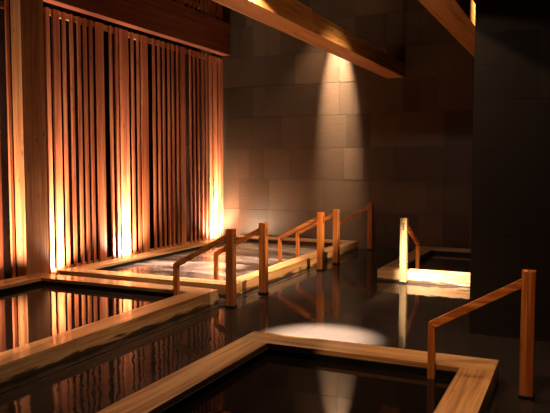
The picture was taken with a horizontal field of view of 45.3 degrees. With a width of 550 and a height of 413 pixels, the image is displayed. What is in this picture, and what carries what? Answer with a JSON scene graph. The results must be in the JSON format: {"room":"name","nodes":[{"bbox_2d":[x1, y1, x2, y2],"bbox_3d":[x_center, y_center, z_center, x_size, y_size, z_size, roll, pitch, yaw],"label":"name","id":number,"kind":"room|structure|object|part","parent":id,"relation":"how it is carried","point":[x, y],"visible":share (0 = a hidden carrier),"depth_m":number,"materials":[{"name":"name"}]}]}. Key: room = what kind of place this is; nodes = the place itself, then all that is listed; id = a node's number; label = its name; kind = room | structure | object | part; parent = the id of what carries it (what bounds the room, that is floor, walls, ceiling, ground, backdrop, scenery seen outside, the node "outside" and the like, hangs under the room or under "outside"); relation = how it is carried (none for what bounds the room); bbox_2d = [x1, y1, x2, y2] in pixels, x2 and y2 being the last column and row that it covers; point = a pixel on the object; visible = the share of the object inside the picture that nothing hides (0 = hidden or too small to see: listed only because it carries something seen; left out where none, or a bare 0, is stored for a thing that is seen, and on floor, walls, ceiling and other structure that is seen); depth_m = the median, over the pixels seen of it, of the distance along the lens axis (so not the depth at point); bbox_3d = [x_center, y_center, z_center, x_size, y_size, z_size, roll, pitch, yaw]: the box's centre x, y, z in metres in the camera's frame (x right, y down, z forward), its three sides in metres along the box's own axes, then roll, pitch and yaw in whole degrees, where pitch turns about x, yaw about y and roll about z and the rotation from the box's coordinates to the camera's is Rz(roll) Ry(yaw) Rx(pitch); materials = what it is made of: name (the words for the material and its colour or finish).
{"room":"spa","nodes":[
{"label":"spa","id":0,"kind":"room"},
{"bbox_2d":[0,0,201,276],"bbox_3d":[-4.752,-1.452,6.939,0.300,5.100,14.780,2,4,25],"label":"wall","id":1,"kind":"structure","parent":0,"point":[3,98],"depth_m":10.84,"materials":[{"name":"paint"}]},
{"bbox_2d":[0,238,549,412],"bbox_3d":[-0.010,1.323,5.098,10.600,0.200,15.080,2,4,25],"label":"floor","id":2,"kind":"structure","parent":0,"point":[345,301],"depth_m":6.00,"materials":[{"name":"stone"}]},
{"bbox_2d":[0,0,15,279],"bbox_3d":[-4.290,-1.344,6.441,0.100,4.950,4.290,2,4,25],"label":"slatted screen","id":3,"kind":"object","parent":2,"relation":"on","point":[4,5],"visible":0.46,"depth_m":8.34,"materials":[{"name":"brown wood"}]},
{"bbox_3d":[-4.305,-2.408,6.379,0.067,0.080,4.290,2,4,25],"label":"cross rail","id":4,"kind":"part","parent":3,"relation":"part of","materials":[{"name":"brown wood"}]},
{"bbox_2d":[10,0,48,276],"bbox_3d":[-3.181,-1.553,8.517,0.168,5.098,0.395,2,4,25],"label":"timber post","id":5,"kind":"object","parent":2,"relation":"on","point":[27,28],"visible":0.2,"depth_m":8.46,"materials":[{"name":"brown wood"}]},
{"bbox_2d":[43,0,229,55],"bbox_3d":[-2.034,-3.188,10.909,0.168,0.620,5.090,2,4,25],"label":"timber beam","id":6,"kind":"structure","parent":5,"relation":"attached to","point":[168,19],"depth_m":11.08,"materials":[{"name":"red wood"}]},
{"bbox_2d":[171,0,222,20],"bbox_3d":[-2.121,-3.520,11.025,0.100,1.200,4.910,2,4,25],"label":"slatted screen","id":7,"kind":"object","parent":6,"relation":"attached to","point":[214,9],"visible":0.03,"depth_m":12.72,"materials":[{"name":"brown wood"}]},
{"bbox_3d":[-2.136,-3.710,11.019,0.067,0.080,4.910,2,4,25],"label":"cross rail","id":8,"kind":"part","parent":7,"relation":"part of","materials":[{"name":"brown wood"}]},
{"bbox_2d":[0,273,218,385],"bbox_3d":[-2.926,1.116,5.598,2.674,0.149,5.173,2,4,25],"label":"pool edge","id":9,"kind":"object","parent":2,"relation":"on","point":[19,362],"visible":0.92,"depth_m":6.10,"materials":[{"name":"brown wood"}]},
{"bbox_2d":[0,285,168,352],"bbox_3d":[-2.895,1.157,5.579,2.066,0.067,4.617,2,4,25],"label":"water","id":10,"kind":"object","parent":9,"relation":"in","point":[35,313],"visible":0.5,"depth_m":6.72,"materials":[{"name":"black liquid"}]},
{"bbox_2d":[0,303,224,393],"bbox_3d":[-1.667,1.228,4.984,0.120,0.004,5.100,2,4,25],"label":"channel","id":11,"kind":"object","parent":2,"relation":"on","point":[22,381],"visible":1,"depth_m":5.42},
{"bbox_2d":[43,7,223,274],"bbox_3d":[-2.121,-1.005,11.188,0.100,3.660,4.910,2,4,25],"label":"slatted screen","id":12,"kind":"object","parent":2,"relation":"on","point":[121,67],"visible":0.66,"depth_m":10.51,"materials":[{"name":"brown wood"}]},
{"bbox_3d":[-2.136,-2.790,11.079,0.067,0.080,4.910,2,4,25],"label":"cross rail","id":13,"kind":"part","parent":12,"relation":"part of","materials":[{"name":"brown wood"}]},
{"bbox_3d":[-2.136,0.770,11.310,0.067,0.080,4.910,2,4,25],"label":"cross rail","id":14,"kind":"part","parent":12,"relation":"part of","materials":[{"name":"brown wood"}]},
{"bbox_2d":[173,229,236,307],"bbox_3d":[-0.762,0.660,7.189,0.704,0.854,0.113,1,4,14],"label":"handrail","id":15,"kind":"object","parent":2,"relation":"on","point":[230,237],"visible":0.95,"depth_m":7.10,"materials":[{"name":"brown wood"}]},
{"bbox_3d":[-1.084,0.855,7.250,0.047,0.456,0.057,2,4,25],"label":"short post","id":16,"kind":"part","parent":15,"relation":"part of","materials":[{"name":"brown wood"}]},
{"bbox_3d":[-0.810,0.477,7.171,0.609,0.366,0.047,1,4,11],"label":"rail","id":17,"kind":"part","parent":15,"relation":"part of","materials":[{"name":"brown wood"}]},
{"bbox_3d":[-0.475,0.660,7.116,0.086,0.838,0.086,2,4,25],"label":"post","id":18,"kind":"part","parent":15,"relation":"part of","materials":[{"name":"brown wood"}]},
{"bbox_2d":[58,235,357,296],"bbox_3d":[-0.670,0.808,10.356,2.598,0.149,4.838,2,4,25],"label":"pool edge","id":19,"kind":"object","parent":2,"relation":"on","point":[247,282],"visible":0.52,"depth_m":9.10,"materials":[{"name":"brown wood"}]},
{"bbox_2d":[106,241,328,280],"bbox_3d":[-0.657,0.848,10.354,2.103,0.067,4.314,2,4,25],"label":"water","id":20,"kind":"object","parent":19,"relation":"in","point":[201,266],"visible":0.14,"depth_m":9.92,"materials":[{"name":"clear liquid"}]},
{"bbox_2d":[214,223,268,294],"bbox_3d":[-0.420,0.608,7.980,0.721,0.854,0.098,2,4,25],"label":"handrail","id":21,"kind":"object","parent":2,"relation":"on","point":[262,230],"visible":0.94,"depth_m":7.83,"materials":[{"name":"brown wood"}]},
{"bbox_3d":[-0.726,0.798,8.133,0.047,0.456,0.048,2,4,25],"label":"short post","id":22,"kind":"part","parent":21,"relation":"part of","materials":[{"name":"brown wood"}]},
{"bbox_3d":[-0.460,0.425,7.986,0.628,0.368,0.048,2,4,25],"label":"rail","id":23,"kind":"part","parent":21,"relation":"part of","materials":[{"name":"brown wood"}]},
{"bbox_3d":[-0.137,0.613,7.850,0.086,0.838,0.086,2,4,25],"label":"post","id":24,"kind":"part","parent":21,"relation":"part of","materials":[{"name":"brown wood"}]},
{"bbox_2d":[96,331,498,412],"bbox_3d":[0.092,1.234,3.780,1.960,0.149,2.985,2,4,25],"label":"pool edge","id":25,"kind":"object","parent":2,"relation":"on","point":[471,389],"visible":0.92,"depth_m":4.61,"materials":[{"name":"brown wood"}]},
{"bbox_2d":[174,354,451,412],"bbox_3d":[0.099,1.275,3.758,1.428,0.067,2.405,2,4,25],"label":"water","id":26,"kind":"object","parent":25,"relation":"in","point":[273,383],"visible":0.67,"depth_m":4.32,"materials":[{"name":"black liquid"}]},
{"bbox_2d":[236,249,360,297],"bbox_3d":[0.549,0.918,9.767,0.100,0.004,4.740,2,4,25],"label":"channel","id":27,"kind":"object","parent":2,"relation":"on","point":[357,250],"visible":0.8,"depth_m":9.06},
{"bbox_2d":[278,212,324,270],"bbox_3d":[0.380,0.496,9.715,0.721,0.854,0.098,2,4,25],"label":"handrail","id":28,"kind":"object","parent":2,"relation":"on","point":[320,215],"visible":0.96,"depth_m":9.57,"materials":[{"name":"brown wood"}]},
{"bbox_3d":[0.074,0.686,9.868,0.047,0.456,0.048,2,4,25],"label":"short post","id":29,"kind":"part","parent":28,"relation":"part of","materials":[{"name":"brown wood"}]},
{"bbox_3d":[0.341,0.313,9.721,0.628,0.368,0.048,2,4,25],"label":"rail","id":30,"kind":"part","parent":28,"relation":"part of","materials":[{"name":"brown wood"}]},
{"bbox_3d":[0.663,0.500,9.585,0.086,0.838,0.086,2,4,25],"label":"post","id":31,"kind":"part","parent":28,"relation":"part of","materials":[{"name":"brown wood"}]},
{"bbox_2d":[296,209,339,263],"bbox_3d":[0.665,0.456,10.334,0.721,0.854,0.098,2,4,25],"label":"handrail","id":32,"kind":"object","parent":2,"relation":"on","point":[335,215],"visible":0.97,"depth_m":10.19,"materials":[{"name":"brown wood"}]},
{"bbox_3d":[0.359,0.645,10.488,0.047,0.456,0.048,2,4,25],"label":"short post","id":33,"kind":"part","parent":32,"relation":"part of","materials":[{"name":"brown wood"}]},
{"bbox_3d":[0.626,0.273,10.341,0.628,0.368,0.048,2,4,25],"label":"rail","id":34,"kind":"part","parent":32,"relation":"part of","materials":[{"name":"brown wood"}]},
{"bbox_3d":[0.948,0.460,10.204,0.086,0.838,0.086,2,4,25],"label":"post","id":35,"kind":"part","parent":32,"relation":"part of","materials":[{"name":"brown wood"}]},
{"bbox_2d":[340,203,372,249],"bbox_3d":[1.421,0.356,11.881,0.710,0.854,0.125,0,4,3],"label":"handrail","id":36,"kind":"object","parent":2,"relation":"on","point":[369,208],"visible":0.83,"depth_m":11.83,"materials":[{"name":"brown wood"}]},
{"bbox_3d":[1.372,0.173,11.850,0.610,0.363,0.043,0,4,0],"label":"rail","id":37,"kind":"part","parent":36,"relation":"part of","materials":[{"name":"brown wood"}]},
{"bbox_3d":[1.713,0.353,11.863,0.086,0.838,0.086,2,4,25],"label":"post","id":38,"kind":"part","parent":36,"relation":"part of","materials":[{"name":"brown wood"}]},
{"bbox_2d":[399,218,419,283],"bbox_3d":[1.838,0.547,8.919,0.098,0.854,0.891,2,4,25],"label":"handrail","id":39,"kind":"object","parent":2,"relation":"on","point":[405,229],"visible":0.98,"depth_m":8.53,"materials":[{"name":"brown wood"}]},
{"bbox_3d":[1.673,0.567,8.559,0.086,0.838,0.086,2,4,25],"label":"post","id":40,"kind":"part","parent":39,"relation":"part of","materials":[{"name":"brown wood"}]},
{"bbox_3d":[1.857,0.366,8.947,0.048,0.374,0.798,2,4,25],"label":"rail","id":41,"kind":"part","parent":39,"relation":"part of","materials":[{"name":"brown wood"}]},
{"bbox_3d":[2.015,0.722,9.314,0.048,0.455,0.047,2,4,25],"label":"short post","id":42,"kind":"part","parent":39,"relation":"part of","materials":[{"name":"brown wood"}]},
{"bbox_2d":[377,246,470,286],"bbox_3d":[3.929,0.889,9.095,4.400,0.149,2.710,2,4,25],"label":"pool edge","id":43,"kind":"object","parent":2,"relation":"on","point":[389,272],"visible":0.55,"depth_m":8.68,"materials":[{"name":"brown wood"}]},
{"bbox_2d":[410,254,470,272],"bbox_3d":[3.929,0.929,9.098,3.878,0.067,2.188,2,4,25],"label":"water","id":44,"kind":"object","parent":43,"relation":"in","point":[441,262],"visible":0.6,"depth_m":9.82,"materials":[{"name":"black liquid"}]},
{"bbox_2d":[427,269,536,399],"bbox_3d":[1.395,0.836,4.463,0.694,0.854,0.104,1,4,21],"label":"handrail","id":45,"kind":"object","parent":2,"relation":"on","point":[527,284],"visible":0.95,"depth_m":4.34,"materials":[{"name":"brown wood"}]},
{"bbox_3d":[1.084,1.029,4.564,0.047,0.456,0.052,2,4,25],"label":"short post","id":46,"kind":"part","parent":45,"relation":"part of","materials":[{"name":"brown wood"}]},
{"bbox_3d":[1.348,0.653,4.452,0.601,0.366,0.048,1,4,18],"label":"rail","id":47,"kind":"part","parent":45,"relation":"part of","materials":[{"name":"brown wood"}]},
{"bbox_3d":[1.671,0.839,4.358,0.086,0.838,0.086,2,4,25],"label":"post","id":48,"kind":"part","parent":45,"relation":"part of","materials":[{"name":"brown wood"}]},
{"bbox_2d":[200,0,475,249],"bbox_3d":[3.123,-1.754,11.604,10.100,5.100,0.303,2,4,25],"label":"wall","id":49,"kind":"structure","parent":0,"point":[308,130],"depth_m":12.26,"materials":[{"name":"grey stone"}]},
{"bbox_2d":[212,0,403,77],"bbox_3d":[-0.252,-2.100,6.583,0.318,0.264,11.572,2,4,25],"label":"timber beam","id":50,"kind":"structure","parent":49,"relation":"attached to","point":[293,18],"depth_m":7.98,"materials":[{"name":"brown wood"}]},
{"bbox_2d":[418,0,474,56],"bbox_3d":[1.357,-2.043,5.845,0.320,0.246,11.572,2,4,25],"label":"timber beam","id":51,"kind":"structure","parent":49,"relation":"attached to","point":[457,16],"depth_m":7.04,"materials":[{"name":"brown wood"}]},
{"bbox_2d":[469,0,549,341],"bbox_3d":[3.610,-1.341,5.225,3.872,5.100,0.351,2,4,25],"label":"wall","id":52,"kind":"structure","parent":0,"point":[510,212],"depth_m":5.80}
]}

